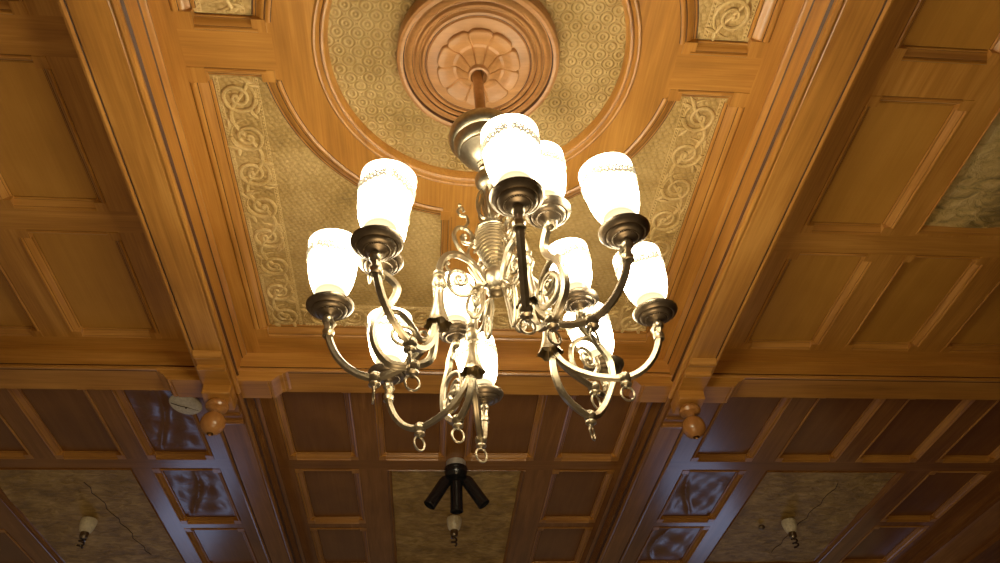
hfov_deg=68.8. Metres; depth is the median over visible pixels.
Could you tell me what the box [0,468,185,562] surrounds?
ceiling panel
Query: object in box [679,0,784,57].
ceiling panel
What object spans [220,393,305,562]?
ceiling beam
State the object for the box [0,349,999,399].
ceiling beam
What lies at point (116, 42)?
ceiling beam
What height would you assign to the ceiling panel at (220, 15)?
0.044 m
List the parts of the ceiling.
wood panel, panel moulding, wood panel, wood panel, panel moulding, panel moulding, panel moulding, wood panel, panel moulding, panel moulding, wood panel, panel moulding, wood panel, panel moulding, wood panel, panel moulding, wood panel, panel moulding, wood panel, panel moulding, wood panel, panel moulding, wood panel, panel moulding, wood panel, wood panel, panel moulding, wood panel, panel moulding, wood panel, panel moulding, wood panel, panel moulding, wood panel, panel moulding, wood panel, panel moulding, wood panel, panel moulding, wood panel, panel moulding, wood panel, panel moulding, wood panel, panel moulding, wood panel, wood panel, panel moulding, panel moulding, wood panel, wood panel, panel moulding, panel moulding, wood panel, panel moulding, panel moulding, wood panel, panel moulding, panel moulding, wood panel, wood panel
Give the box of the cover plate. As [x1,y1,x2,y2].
[169,395,201,414]
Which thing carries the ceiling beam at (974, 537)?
attached to the wall
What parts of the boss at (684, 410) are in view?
bracket arm, bracket arm, bracket arm, bracket arm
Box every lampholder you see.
[76,517,97,548]
[447,515,461,546]
[781,518,798,547]
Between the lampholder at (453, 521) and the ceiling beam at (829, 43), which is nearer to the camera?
the ceiling beam at (829, 43)
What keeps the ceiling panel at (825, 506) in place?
attached to the ceiling
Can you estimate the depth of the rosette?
2.56 m
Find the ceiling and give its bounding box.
[0,0,999,562]
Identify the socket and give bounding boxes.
[79,517,97,533]
[447,515,461,530]
[781,518,796,533]
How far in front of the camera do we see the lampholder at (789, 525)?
5.52 m
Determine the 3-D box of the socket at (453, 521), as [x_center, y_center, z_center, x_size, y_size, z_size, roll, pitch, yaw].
[-0.333,1.765,5.304,0.109,0.096,0.109,1,-43,-5]
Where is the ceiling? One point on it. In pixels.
(848, 276)
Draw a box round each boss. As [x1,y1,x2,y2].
[156,350,291,435]
[623,358,744,439]
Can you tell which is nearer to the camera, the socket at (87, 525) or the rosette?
the rosette
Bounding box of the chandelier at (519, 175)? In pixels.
[305,70,677,462]
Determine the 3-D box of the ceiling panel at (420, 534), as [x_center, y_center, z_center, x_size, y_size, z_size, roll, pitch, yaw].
[-0.345,1.778,5.394,0.915,0.043,1.606,1,-43,-5]
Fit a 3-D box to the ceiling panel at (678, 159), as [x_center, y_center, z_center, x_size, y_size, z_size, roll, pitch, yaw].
[0.413,-0.216,3.319,0.975,0.044,1.541,1,-43,-5]
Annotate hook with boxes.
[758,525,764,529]
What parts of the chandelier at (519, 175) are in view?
light arm, lamp shade, lamp shade, light arm, light arm, lamp shade, light arm, lamp shade, light arm, scroll arm, lamp shade, lamp shade, stem, light arm, scroll arm, lamp shade, scroll arm, light arm, scroll arm, light arm, lamp shade, lamp shade, light arm, light arm, light arm, lamp shade, light arm, lamp shade, lamp shade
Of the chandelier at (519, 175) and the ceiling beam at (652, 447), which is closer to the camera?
the chandelier at (519, 175)
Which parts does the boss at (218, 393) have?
bracket arm, bracket arm, bracket arm, bracket arm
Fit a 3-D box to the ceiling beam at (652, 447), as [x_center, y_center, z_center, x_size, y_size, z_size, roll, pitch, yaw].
[0.866,1.722,5.241,0.202,0.204,3.384,1,-43,-5]
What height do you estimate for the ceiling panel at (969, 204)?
0.038 m
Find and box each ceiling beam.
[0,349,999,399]
[57,0,246,393]
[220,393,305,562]
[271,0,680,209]
[584,397,683,562]
[664,0,893,398]
[907,484,999,562]
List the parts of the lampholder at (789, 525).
twisted bulb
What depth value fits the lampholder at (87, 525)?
5.06 m
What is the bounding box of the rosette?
[396,0,559,126]
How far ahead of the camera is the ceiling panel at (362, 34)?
2.71 m
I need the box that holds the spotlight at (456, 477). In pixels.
[424,457,489,513]
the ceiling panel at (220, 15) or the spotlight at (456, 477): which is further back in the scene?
the spotlight at (456, 477)
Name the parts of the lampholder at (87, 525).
twisted bulb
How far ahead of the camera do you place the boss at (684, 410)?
3.88 m
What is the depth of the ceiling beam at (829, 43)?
2.85 m
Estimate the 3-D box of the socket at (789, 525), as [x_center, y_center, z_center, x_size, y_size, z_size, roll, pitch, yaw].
[2.209,1.868,5.559,0.109,0.096,0.109,1,-43,-5]
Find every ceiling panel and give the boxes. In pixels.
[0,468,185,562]
[168,0,271,32]
[186,67,451,339]
[328,0,625,171]
[387,469,525,562]
[478,89,749,343]
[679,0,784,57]
[704,471,906,562]
[916,107,999,235]
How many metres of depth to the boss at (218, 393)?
3.69 m
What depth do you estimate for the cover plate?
4.06 m
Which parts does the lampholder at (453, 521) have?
twisted bulb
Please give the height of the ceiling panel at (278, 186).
0.044 m

